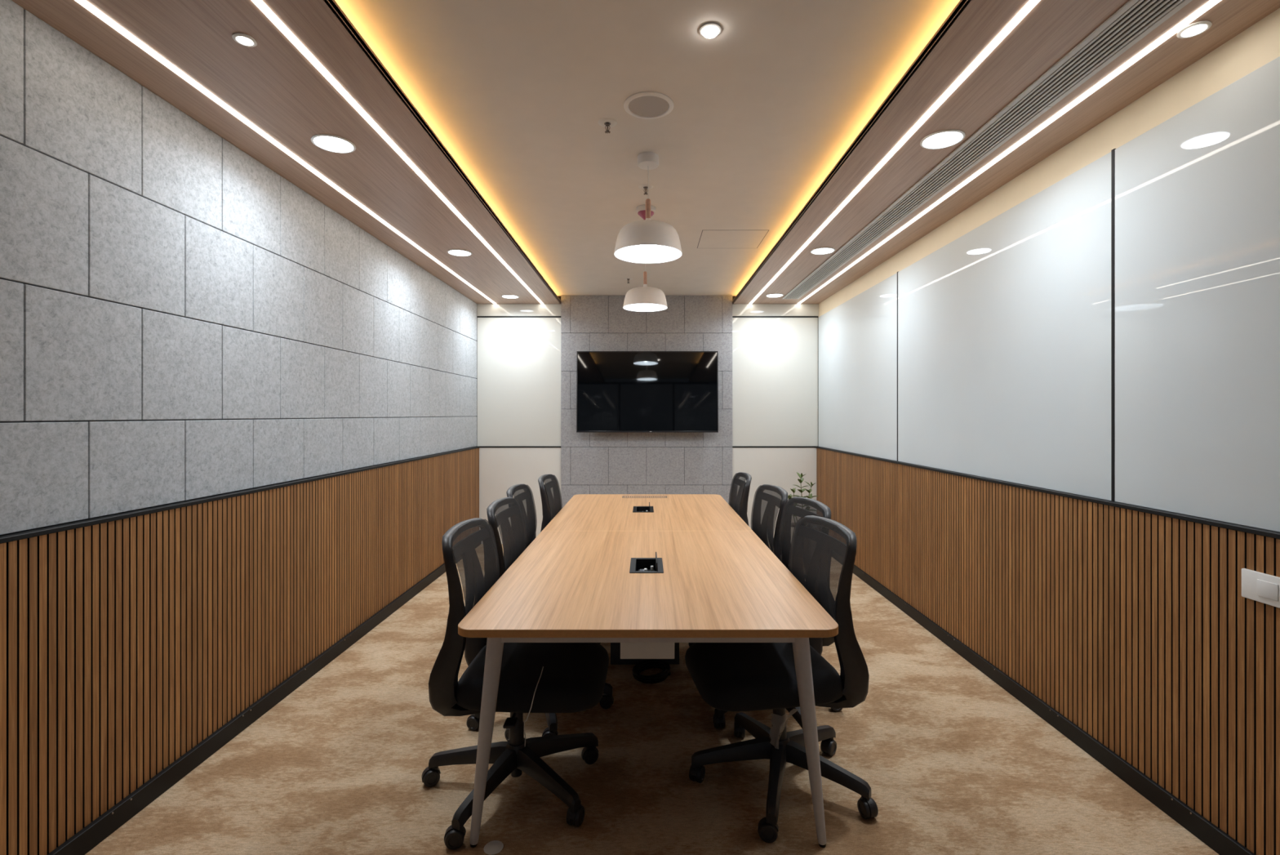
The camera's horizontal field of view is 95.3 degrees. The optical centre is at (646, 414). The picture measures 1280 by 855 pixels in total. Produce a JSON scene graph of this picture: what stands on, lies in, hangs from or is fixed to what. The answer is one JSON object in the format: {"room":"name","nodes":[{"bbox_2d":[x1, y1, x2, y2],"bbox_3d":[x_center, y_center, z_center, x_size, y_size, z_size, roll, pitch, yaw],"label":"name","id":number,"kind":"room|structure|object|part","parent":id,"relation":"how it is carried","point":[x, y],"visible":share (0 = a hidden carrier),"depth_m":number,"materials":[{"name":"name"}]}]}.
{"room":"office","nodes":[
{"label":"office","id":0,"kind":"room"},
{"bbox_2d":[0,0,479,854],"bbox_3d":[-1.881,0.060,2.925,0.158,2.680,7.050,0,0,0],"label":"wall","id":1,"kind":"structure","parent":0,"point":[181,320],"depth_m":2.25,"materials":[{"name":"grey fabric"}]},
{"bbox_2d":[0,446,479,543],"bbox_3d":[-1.820,0.352,2.850,0.044,0.015,6.900,0,0,0],"label":"trim","id":2,"kind":"structure","parent":1,"relation":"attached to","point":[64,526],"depth_m":2.23,"materials":[{"name":"black metal"}]},
{"bbox_2d":[47,561,456,854],"bbox_3d":[-1.812,1.363,2.850,0.057,0.075,6.900,0,0,0],"label":"baseboard","id":3,"kind":"structure","parent":1,"relation":"attached to","point":[91,835],"depth_m":2.40,"materials":[{"name":"black metal"}]},
{"bbox_2d":[11,0,1279,303],"bbox_3d":[0.000,-1.287,2.900,4.000,0.186,7.200,0,0,0],"label":"ceiling","id":4,"kind":"structure","parent":0,"point":[776,117],"depth_m":2.33,"materials":[{"name":"paint"}]},
{"bbox_2d":[231,32,257,47],"bbox_3d":[-1.279,-1.190,1.857,0.066,0.007,0.066,0,0,0],"label":"recessed light","id":5,"kind":"object","parent":4,"relation":"in","point":[243,39],"visible":1,"depth_m":1.85,"materials":[{"name":"white plastic"}]},
{"bbox_2d":[235,36,253,44],"bbox_3d":[-1.279,-1.192,1.857,0.045,0.003,0.045,0,0,0],"label":"diffuser","id":6,"kind":"object","parent":5,"relation":"attached to","point":[241,40],"depth_m":1.86,"materials":[{"name":"white plastic"}]},
{"bbox_2d":[75,0,496,303],"bbox_3d":[-1.632,-1.193,3.920,0.028,0.004,4.740,0,0,0],"label":"recessed light","id":7,"kind":"object","parent":4,"relation":"in","point":[84,3],"visible":1,"depth_m":2.29,"materials":[{"name":"white plastic"}]},
{"bbox_2d":[311,133,355,153],"bbox_3d":[-1.378,-1.190,2.570,0.176,0.007,0.176,0,0,0],"label":"recessed light","id":8,"kind":"object","parent":4,"relation":"in","point":[331,143],"visible":1,"depth_m":2.56,"materials":[{"name":"white plastic"}]},
{"bbox_2d":[251,0,543,303],"bbox_3d":[-1.124,-1.193,3.920,0.028,0.004,4.740,0,0,0],"label":"recessed light","id":9,"kind":"object","parent":4,"relation":"in","point":[264,8],"visible":1,"depth_m":2.29,"materials":[{"name":"white plastic"}]},
{"bbox_2d":[447,248,471,256],"bbox_3d":[-1.378,-1.190,4.300,0.176,0.007,0.176,0,0,0],"label":"recessed light","id":10,"kind":"object","parent":4,"relation":"in","point":[459,252],"visible":1,"depth_m":4.29,"materials":[{"name":"white plastic"}]},
{"bbox_2d":[448,249,470,255],"bbox_3d":[-1.378,-1.192,4.300,0.153,0.003,0.153,0,0,0],"label":"diffuser","id":11,"kind":"object","parent":10,"relation":"attached to","point":[455,252],"depth_m":4.30,"materials":[{"name":"white plastic"}]},
{"bbox_2d":[501,294,519,298],"bbox_3d":[-1.378,-1.190,5.900,0.176,0.007,0.176,0,0,0],"label":"recessed light","id":12,"kind":"object","parent":4,"relation":"in","point":[509,296],"visible":1,"depth_m":5.91,"materials":[{"name":"white plastic"}]},
{"bbox_2d":[502,295,517,297],"bbox_3d":[-1.378,-1.192,5.900,0.153,0.003,0.153,0,0,0],"label":"diffuser","id":13,"kind":"object","parent":12,"relation":"attached to","point":[504,296],"depth_m":5.91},
{"bbox_2d":[598,117,617,133],"bbox_3d":[-0.171,-1.258,2.560,0.084,0.043,0.084,0,0,0],"label":"sprinkler","id":14,"kind":"object","parent":4,"relation":"attached to","point":[606,122],"visible":1,"depth_m":2.55,"materials":[{"name":"white metal"}]},
{"bbox_2d":[624,277,632,283],"bbox_3d":[-0.171,-1.258,5.500,0.084,0.043,0.084,0,0,0],"label":"sprinkler","id":15,"kind":"object","parent":4,"relation":"attached to","point":[626,278],"visible":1,"depth_m":5.49,"materials":[{"name":"white metal"}]},
{"bbox_2d":[622,263,667,311],"bbox_3d":[-0.010,-1.046,4.440,0.340,0.469,0.340,0,0,0],"label":"pendant lamp","id":16,"kind":"object","parent":4,"relation":"hanging from","point":[645,298],"visible":0.85,"depth_m":4.33,"materials":[{"name":"white metal"}]},
{"bbox_3d":[-0.010,-0.901,4.440,0.340,0.180,0.340,0,0,0],"label":"lamp shade","id":17,"kind":"part","parent":16,"relation":"part of","materials":[{"name":"white paint"}]},
{"bbox_3d":[-0.010,-1.038,4.440,0.027,0.098,0.027,0,0,0],"label":"rod","id":18,"kind":"part","parent":16,"relation":"part of","materials":[{"name":"brown wood"}]},
{"bbox_2d":[635,204,655,219],"bbox_3d":[-0.004,-1.242,3.620,0.120,0.077,0.120,0,0,0],"label":"smoke detector","id":19,"kind":"object","parent":4,"relation":"attached to","point":[641,210],"visible":0.59,"depth_m":3.58,"materials":[{"name":"white plastic"}]},
{"bbox_2d":[638,183,653,195],"bbox_3d":[-0.004,-1.258,3.280,0.084,0.043,0.084,0,0,0],"label":"sprinkler","id":20,"kind":"object","parent":4,"relation":"attached to","point":[644,186],"visible":1,"depth_m":3.27,"materials":[{"name":"white metal"}]},
{"bbox_2d":[613,151,682,263],"bbox_3d":[0.008,-1.037,2.900,0.340,0.486,0.340,0,0,0],"label":"pendant lamp","id":21,"kind":"object","parent":4,"relation":"hanging from","point":[647,241],"visible":1,"depth_m":2.85,"materials":[{"name":"white metal"}]},
{"bbox_3d":[0.008,-0.884,2.900,0.340,0.180,0.340,0,0,0],"label":"lamp shade","id":22,"kind":"part","parent":21,"relation":"part of","materials":[{"name":"white paint"}]},
{"bbox_3d":[0.008,-1.021,2.900,0.027,0.098,0.027,0,0,0],"label":"rod","id":23,"kind":"part","parent":21,"relation":"part of","materials":[{"name":"brown wood"}]},
{"bbox_3d":[0.008,-0.861,2.900,0.092,0.083,0.092,0,0,0],"label":"bulb","id":24,"kind":"part","parent":21,"relation":"part of","materials":[{"name":"white glass"}]},
{"bbox_2d":[623,91,673,119],"bbox_3d":[0.009,-1.276,2.416,0.208,0.008,0.208,0,0,0],"label":"ceiling speaker","id":25,"kind":"object","parent":4,"relation":"attached to","point":[646,104],"visible":1,"depth_m":2.40,"materials":[{"name":"white paint"}]},
{"bbox_2d":[628,95,668,116],"bbox_3d":[0.009,-1.276,2.416,0.168,0.005,0.168,0,0,0],"label":"grille","id":26,"kind":"object","parent":25,"relation":"attached to","point":[638,105],"depth_m":2.41,"materials":[{"name":"grey plastic"}]},
{"bbox_2d":[699,22,720,38],"bbox_3d":[0.212,-1.270,1.940,0.072,0.021,0.072,0,0,0],"label":"recessed light","id":27,"kind":"object","parent":4,"relation":"in","point":[708,30],"visible":1,"depth_m":1.93,"materials":[{"name":"white plastic"}]},
{"bbox_2d":[697,230,768,248],"bbox_3d":[0.620,-1.279,4.270,0.464,0.001,0.444,0,0,0],"label":"ceiling access panel","id":28,"kind":"object","parent":4,"relation":"attached to","point":[708,238],"visible":1,"depth_m":4.25,"materials":[{"name":"paint"}]},
{"bbox_2d":[765,293,783,297],"bbox_3d":[1.283,-1.190,5.840,0.176,0.007,0.176,0,0,0],"label":"recessed light","id":29,"kind":"object","parent":4,"relation":"in","point":[773,295],"visible":1,"depth_m":5.83,"materials":[{"name":"white plastic"}]},
{"bbox_2d":[767,293,782,297],"bbox_3d":[1.283,-1.192,5.840,0.153,0.003,0.153,0,0,0],"label":"diffuser","id":30,"kind":"object","parent":29,"relation":"attached to","point":[768,295],"depth_m":5.83,"materials":[{"name":"white plastic"}]},
{"bbox_2d":[809,247,835,254],"bbox_3d":[1.283,-1.190,4.250,0.176,0.007,0.176,0,0,0],"label":"recessed light","id":31,"kind":"object","parent":4,"relation":"in","point":[820,251],"visible":1,"depth_m":4.25,"materials":[{"name":"white plastic"}]},
{"bbox_2d":[811,248,833,253],"bbox_3d":[1.283,-1.192,4.250,0.153,0.003,0.153,0,0,0],"label":"diffuser","id":32,"kind":"object","parent":31,"relation":"attached to","point":[816,251],"depth_m":4.25,"materials":[{"name":"white plastic"}]},
{"bbox_2d":[749,0,1039,303],"bbox_3d":[1.120,-1.193,3.920,0.028,0.004,4.740,0,0,0],"label":"recessed light","id":33,"kind":"object","parent":4,"relation":"in","point":[1031,4],"visible":1,"depth_m":2.29,"materials":[{"name":"white plastic"}]},
{"bbox_2d":[920,128,965,149],"bbox_3d":[1.283,-1.190,2.530,0.176,0.007,0.176,0,0,0],"label":"recessed light","id":34,"kind":"object","parent":4,"relation":"in","point":[945,138],"visible":1,"depth_m":2.52,"materials":[{"name":"white plastic"}]},
{"bbox_2d":[782,0,1192,298],"bbox_3d":[1.478,-1.190,3.600,0.175,0.007,4.800,0,0,0],"label":"ceiling vent","id":35,"kind":"object","parent":4,"relation":"in","point":[1135,19],"visible":1,"depth_m":2.28,"materials":[{"name":"metal"}]},
{"bbox_2d":[797,0,1221,303],"bbox_3d":[1.641,-1.193,3.920,0.028,0.004,4.740,0,0,0],"label":"recessed light","id":36,"kind":"object","parent":4,"relation":"in","point":[1210,4],"visible":1,"depth_m":2.29,"materials":[{"name":"white plastic"}]},
{"bbox_2d":[1176,20,1212,38],"bbox_3d":[1.696,-1.190,1.807,0.080,0.007,0.080,0,0,0],"label":"recessed light","id":37,"kind":"object","parent":4,"relation":"in","point":[1195,28],"visible":1,"depth_m":1.80,"materials":[{"name":"white plastic"}]},
{"bbox_2d":[1181,24,1207,35],"bbox_3d":[1.696,-1.192,1.807,0.059,0.003,0.059,0,0,0],"label":"diffuser","id":38,"kind":"object","parent":37,"relation":"attached to","point":[1190,29],"depth_m":1.81,"materials":[{"name":"white plastic"}]},
{"bbox_2d":[475,295,818,543],"bbox_3d":[0.000,0.060,6.360,4.000,2.680,0.180,0,0,0],"label":"wall","id":39,"kind":"structure","parent":0,"point":[584,463],"depth_m":6.27,"materials":[{"name":"white laminate"}]},
{"bbox_2d":[477,317,560,445],"bbox_3d":[-1.375,-0.351,6.306,0.908,1.390,0.011,0,0,0],"label":"wall panel","id":40,"kind":"object","parent":39,"relation":"attached to","point":[519,358],"visible":1,"depth_m":6.30,"materials":[{"name":"white paint"}]},
{"bbox_2d":[480,446,560,447],"bbox_3d":[-1.359,0.351,6.304,0.876,0.012,0.016,0,0,0],"label":"trim","id":41,"kind":"structure","parent":39,"relation":"attached to","point":[480,446],"depth_m":6.29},
{"bbox_2d":[480,315,560,317],"bbox_3d":[-1.359,-1.054,6.304,0.876,0.013,0.016,0,0,0],"label":"trim","id":42,"kind":"structure","parent":39,"relation":"attached to","point":[480,316],"depth_m":6.29,"materials":[{"name":"metal"}]},
{"bbox_2d":[576,351,718,432],"bbox_3d":[0.009,-0.238,6.200,1.492,0.859,0.132,0,0,0],"label":"television","id":43,"kind":"object","parent":39,"relation":"attached to","point":[617,391],"visible":1,"depth_m":6.15,"materials":[{"name":"glass"}]},
{"bbox_3d":[0.015,-1.127,6.306,3.690,0.131,0.012,0,0,0],"label":"panel","id":44,"kind":"part","parent":39,"relation":"part of","materials":[{"name":"white paint"}]},
{"bbox_3d":[0.015,0.879,6.306,3.690,1.042,0.012,0,0,0],"label":"panel","id":45,"kind":"part","parent":39,"relation":"part of","materials":[{"name":"white paint"}]},
{"bbox_2d":[732,446,815,447],"bbox_3d":[1.375,0.351,6.304,0.899,0.012,0.016,0,0,0],"label":"trim","id":46,"kind":"structure","parent":39,"relation":"attached to","point":[732,446],"depth_m":6.29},
{"bbox_2d":[732,315,815,317],"bbox_3d":[1.375,-1.054,6.304,0.899,0.013,0.016,0,0,0],"label":"trim","id":47,"kind":"structure","parent":39,"relation":"attached to","point":[732,316],"depth_m":6.29,"materials":[{"name":"metal"}]},
{"bbox_2d":[732,317,817,445],"bbox_3d":[1.389,-0.351,6.306,0.925,1.390,0.011,0,0,0],"label":"wall panel","id":48,"kind":"object","parent":39,"relation":"attached to","point":[775,360],"visible":1,"depth_m":6.30,"materials":[{"name":"white paint"}]},
{"bbox_2d":[84,543,1219,854],"bbox_3d":[0.000,1.450,2.900,4.000,0.100,7.200,0,0,0],"label":"floor","id":49,"kind":"structure","parent":0,"point":[952,762],"depth_m":2.24,"materials":[{"name":"carpet"}]},
{"bbox_2d":[483,840,503,854],"bbox_3d":[-0.494,1.398,1.884,0.062,0.002,0.062,0,0,0],"label":"disc","id":50,"kind":"object","parent":49,"relation":"on","point":[492,847],"visible":1,"depth_m":1.88,"materials":[{"name":"plastic"}]},
{"bbox_2d":[421,517,608,849],"bbox_3d":[-0.500,0.905,2.200,0.700,0.987,0.669,0,0,1],"label":"office chair","id":51,"kind":"object","parent":49,"relation":"on","point":[572,679],"visible":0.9,"depth_m":2.06,"materials":[{"name":"black fabric"}]},
{"bbox_3d":[-0.621,0.825,2.037,0.265,0.454,0.109,0,0,-21],"label":"arm","id":52,"kind":"part","parent":51,"relation":"part of","materials":[{"name":"black plastic"}]},
{"bbox_3d":[-0.669,0.604,2.193,0.103,0.383,0.464,0,0,1],"label":"backrest frame","id":53,"kind":"part","parent":51,"relation":"part of","materials":[{"name":"black plastic"}]},
{"bbox_3d":[-0.647,0.604,2.193,0.073,0.380,0.462,0,0,1],"label":"panel","id":54,"kind":"part","parent":51,"relation":"part of","materials":[{"name":"black fabric"}]},
{"bbox_3d":[-0.617,0.825,2.347,0.262,0.455,0.108,0,0,24],"label":"arm","id":55,"kind":"part","parent":51,"relation":"part of","materials":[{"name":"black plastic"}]},
{"bbox_3d":[-0.410,0.960,2.189,0.520,0.096,0.480,0,0,1],"label":"seat","id":56,"kind":"part","parent":51,"relation":"part of","materials":[{"name":"black fabric"}]},
{"bbox_2d":[524,666,543,746],"bbox_3d":[-0.394,1.061,2.036,0.069,0.309,0.215,0,0,-10],"label":"cord","id":57,"kind":"object","parent":51,"relation":"hanging from","point":[543,666],"visible":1,"depth_m":1.97,"materials":[{"name":"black plastic"}]},
{"bbox_2d":[466,497,613,736],"bbox_3d":[-0.477,0.906,2.787,0.641,0.988,0.656,0,0,1],"label":"office chair","id":58,"kind":"object","parent":49,"relation":"on","point":[508,517],"visible":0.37,"depth_m":2.75,"materials":[{"name":"black plastic"}]},
{"bbox_3d":[-0.678,0.604,2.788,0.103,0.383,0.464,0,0,1],"label":"backrest frame","id":59,"kind":"part","parent":58,"relation":"part of","materials":[{"name":"black plastic"}]},
{"bbox_3d":[-0.629,0.825,2.632,0.265,0.454,0.109,0,0,-21],"label":"arm","id":60,"kind":"part","parent":58,"relation":"part of","materials":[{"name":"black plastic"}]},
{"bbox_3d":[-0.656,0.604,2.788,0.073,0.380,0.462,0,0,1],"label":"panel","id":61,"kind":"part","parent":58,"relation":"part of","materials":[{"name":"black fabric"}]},
{"bbox_2d":[537,474,562,532],"bbox_3d":[-0.458,0.906,3.931,0.638,0.988,0.652,0,0,1],"label":"office chair","id":62,"kind":"object","parent":49,"relation":"on","point":[550,492],"visible":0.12,"depth_m":3.87,"materials":[{"name":"black plastic"}]},
{"bbox_3d":[-0.661,0.604,3.933,0.103,0.383,0.464,0,0,1],"label":"backrest frame","id":63,"kind":"part","parent":62,"relation":"part of","materials":[{"name":"black plastic"}]},
{"bbox_3d":[-0.613,0.825,3.777,0.265,0.454,0.109,0,0,-21],"label":"arm","id":64,"kind":"part","parent":62,"relation":"part of","materials":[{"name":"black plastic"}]},
{"bbox_3d":[-0.639,0.604,3.933,0.073,0.380,0.462,0,0,1],"label":"panel","id":65,"kind":"part","parent":62,"relation":"part of","materials":[{"name":"black fabric"}]},
{"bbox_2d":[506,484,600,644],"bbox_3d":[-0.557,0.905,3.355,0.695,0.987,0.655,0,0,0],"label":"office chair","id":66,"kind":"object","parent":49,"relation":"on","point":[523,493],"visible":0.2,"depth_m":3.45,"materials":[{"name":"black plastic"}]},
{"bbox_3d":[-0.729,0.604,3.355,0.103,0.383,0.464,0,0,0],"label":"backrest frame","id":67,"kind":"part","parent":66,"relation":"part of","materials":[{"name":"black plastic"}]},
{"bbox_3d":[-0.707,0.604,3.355,0.073,0.380,0.462,0,0,0],"label":"panel","id":68,"kind":"part","parent":66,"relation":"part of","materials":[{"name":"black fabric"}]},
{"bbox_3d":[-0.679,0.825,3.510,0.262,0.455,0.108,0,0,23],"label":"arm","id":69,"kind":"part","parent":66,"relation":"part of","materials":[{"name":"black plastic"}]},
{"bbox_2d":[457,493,838,847],"bbox_3d":[0.005,1.008,3.255,1.180,0.787,2.986,0,0,0],"label":"conference table","id":70,"kind":"object","parent":49,"relation":"on","point":[644,575],"visible":0.99,"depth_m":2.13,"materials":[{"name":"brown wood"}]},
{"bbox_3d":[-0.517,1.034,1.916,0.119,0.718,0.058,0,0,-38],"label":"leg","id":71,"kind":"part","parent":70,"relation":"part of","materials":[{"name":"white metal"}]},
{"bbox_2d":[620,642,674,658],"bbox_3d":[0.003,0.753,3.139,0.184,0.150,2.328,0,0,0],"label":"cable tray","id":72,"kind":"object","parent":70,"relation":"on","point":[628,650],"depth_m":1.98,"materials":[{"name":"white metal"}]},
{"bbox_3d":[0.043,0.636,2.510,0.005,0.044,0.196,0,0,0],"label":"lid","id":73,"kind":"part","parent":70,"relation":"part of","materials":[{"name":"metal"}]},
{"bbox_3d":[0.527,1.034,1.916,0.119,0.718,0.058,0,0,38],"label":"leg","id":74,"kind":"part","parent":70,"relation":"part of","materials":[{"name":"white metal"}]},
{"bbox_2d":[632,659,671,683],"bbox_3d":[0.027,1.376,3.125,0.206,0.046,0.234,0,0,0],"label":"cable coil","id":75,"kind":"object","parent":49,"relation":"on","point":[639,667],"visible":1,"depth_m":3.10,"materials":[{"name":"black plastic"}]},
{"bbox_2d":[688,484,787,646],"bbox_3d":[0.544,0.905,3.293,0.696,0.987,0.665,0,0,-6],"label":"office chair","id":76,"kind":"object","parent":49,"relation":"on","point":[767,499],"visible":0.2,"depth_m":3.31,"materials":[{"name":"black plastic"}]},
{"bbox_3d":[0.690,0.604,3.327,0.073,0.380,0.462,0,0,-6],"label":"panel","id":77,"kind":"part","parent":76,"relation":"part of","materials":[{"name":"black fabric"}]},
{"bbox_3d":[0.712,0.604,3.329,0.103,0.383,0.464,0,0,-6],"label":"backrest frame","id":78,"kind":"part","parent":76,"relation":"part of","materials":[{"name":"black plastic"}]},
{"bbox_3d":[0.679,0.825,3.169,0.262,0.455,0.108,0,0,17],"label":"arm","id":79,"kind":"part","parent":76,"relation":"part of","materials":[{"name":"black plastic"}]},
{"bbox_2d":[728,471,751,525],"bbox_3d":[0.495,0.905,4.071,0.702,0.987,0.673,0,0,-1],"label":"office chair","id":80,"kind":"object","parent":49,"relation":"on","point":[740,488],"visible":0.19,"depth_m":4.00,"materials":[{"name":"black plastic"}]},
{"bbox_3d":[0.641,0.604,4.063,0.073,0.380,0.462,0,0,-1],"label":"panel","id":81,"kind":"part","parent":80,"relation":"part of","materials":[{"name":"black fabric"}]},
{"bbox_3d":[0.616,0.825,3.907,0.262,0.455,0.108,0,0,22],"label":"arm","id":82,"kind":"part","parent":80,"relation":"part of","materials":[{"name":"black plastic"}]},
{"bbox_3d":[0.663,0.604,4.063,0.103,0.383,0.464,0,0,-1],"label":"backrest frame","id":83,"kind":"part","parent":80,"relation":"part of","materials":[{"name":"black plastic"}]},
{"bbox_2d":[713,496,842,728],"bbox_3d":[0.592,0.905,2.751,0.673,0.987,0.671,0,0,-8],"label":"office chair","id":84,"kind":"object","parent":49,"relation":"on","point":[795,508],"visible":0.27,"depth_m":2.86,"materials":[{"name":"black plastic"}]},
{"bbox_3d":[0.697,0.825,2.947,0.265,0.454,0.109,0,0,-30],"label":"arm","id":85,"kind":"part","parent":84,"relation":"part of","materials":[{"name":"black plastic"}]},
{"bbox_3d":[0.748,0.604,2.797,0.073,0.380,0.462,0,0,-8],"label":"panel","id":86,"kind":"part","parent":84,"relation":"part of","materials":[{"name":"black fabric"}]},
{"bbox_3d":[0.770,0.604,2.800,0.103,0.383,0.464,0,0,-8],"label":"backrest frame","id":87,"kind":"part","parent":84,"relation":"part of","materials":[{"name":"black plastic"}]},
{"bbox_3d":[0.742,0.825,2.640,0.262,0.455,0.108,0,0,15],"label":"arm","id":88,"kind":"part","parent":84,"relation":"part of","materials":[{"name":"black plastic"}]},
{"bbox_2d":[684,515,878,842],"bbox_3d":[0.484,0.906,2.244,0.646,0.988,0.673,0,0,-8],"label":"office chair","id":89,"kind":"object","parent":49,"relation":"on","point":[727,676],"visible":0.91,"depth_m":2.11,"materials":[{"name":"black plastic"}]},
{"bbox_3d":[0.429,0.960,2.214,0.520,0.096,0.480,0,0,-8],"label":"seat","id":90,"kind":"part","parent":89,"relation":"part of","materials":[{"name":"black fabric"}]},
{"bbox_3d":[0.613,0.825,2.397,0.265,0.454,0.109,0,0,-30],"label":"arm","id":91,"kind":"part","parent":89,"relation":"part of","materials":[{"name":"black plastic"}]},
{"bbox_3d":[0.664,0.604,2.247,0.073,0.380,0.462,0,0,-8],"label":"panel","id":92,"kind":"part","parent":89,"relation":"part of","materials":[{"name":"black fabric"}]},
{"bbox_3d":[0.686,0.604,2.250,0.103,0.383,0.464,0,0,-8],"label":"backrest frame","id":93,"kind":"part","parent":89,"relation":"part of","materials":[{"name":"black plastic"}]},
{"bbox_3d":[0.657,0.825,2.090,0.262,0.455,0.108,0,0,15],"label":"arm","id":94,"kind":"part","parent":89,"relation":"part of","materials":[{"name":"black plastic"}]},
{"bbox_2d":[787,472,818,498],"bbox_3d":[1.460,0.977,5.559,0.339,0.847,0.310,0,0,44],"label":"potted plant","id":95,"kind":"object","parent":49,"relation":"on","point":[810,495],"visible":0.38,"depth_m":5.54,"materials":[{"name":"green plant"}]},
{"bbox_2d":[816,8,1279,854],"bbox_3d":[1.906,0.060,2.925,0.148,2.680,7.050,0,0,0],"label":"wall","id":96,"kind":"structure","parent":0,"point":[1137,628],"depth_m":2.31,"materials":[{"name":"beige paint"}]},
{"bbox_2d":[818,272,897,460],"bbox_3d":[1.856,-0.352,5.301,0.007,1.392,1.977,0,0,0],"label":"wall panel","id":97,"kind":"object","parent":96,"relation":"attached to","point":[858,337],"visible":1,"depth_m":5.04,"materials":[{"name":"white glass"}]},
{"bbox_2d":[897,271,897,461],"bbox_3d":[1.855,-0.354,4.305,0.008,1.396,0.014,0,0,0],"label":"trim","id":98,"kind":"structure","parent":96,"relation":"attached to","point":[897,272],"depth_m":4.30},
{"bbox_2d":[897,151,1111,500],"bbox_3d":[1.856,-0.352,3.311,0.007,1.392,1.975,0,0,0],"label":"wall panel","id":99,"kind":"object","parent":96,"relation":"attached to","point":[1004,328],"visible":1,"depth_m":2.89,"materials":[{"name":"white glass"}]},
{"bbox_2d":[815,446,1279,538],"bbox_3d":[1.843,0.352,2.850,0.034,0.015,6.900,0,0,0],"label":"trim","id":100,"kind":"structure","parent":96,"relation":"attached to","point":[1273,534],"depth_m":2.30,"materials":[{"name":"black metal"}]},
{"bbox_2d":[853,564,1256,854],"bbox_3d":[1.838,1.363,2.850,0.040,0.075,6.900,0,0,0],"label":"baseboard","id":101,"kind":"structure","parent":96,"relation":"attached to","point":[1220,842],"depth_m":2.40,"materials":[{"name":"black metal"}]},
{"bbox_2d":[1111,148,1115,501],"bbox_3d":[1.855,-0.354,2.316,0.008,1.396,0.014,0,0,0],"label":"trim","id":102,"kind":"structure","parent":96,"relation":"attached to","point":[1113,151],"depth_m":2.31,"materials":[{"name":"metal"}]},
{"bbox_2d":[1115,56,1279,532],"bbox_3d":[1.856,-0.352,1.321,0.007,1.392,1.977,0,0,0],"label":"wall panel","id":103,"kind":"object","parent":96,"relation":"attached to","point":[1197,193],"visible":1,"depth_m":1.94,"materials":[{"name":"white glass"}]},
{"bbox_2d":[1241,568,1279,608],"bbox_3d":[1.824,0.511,1.727,0.015,0.089,0.106,0,0,0],"label":"light switch","id":104,"kind":"object","parent":96,"relation":"attached to","point":[1261,587],"visible":1,"depth_m":1.73,"materials":[{"name":"white plastic"}]}
]}

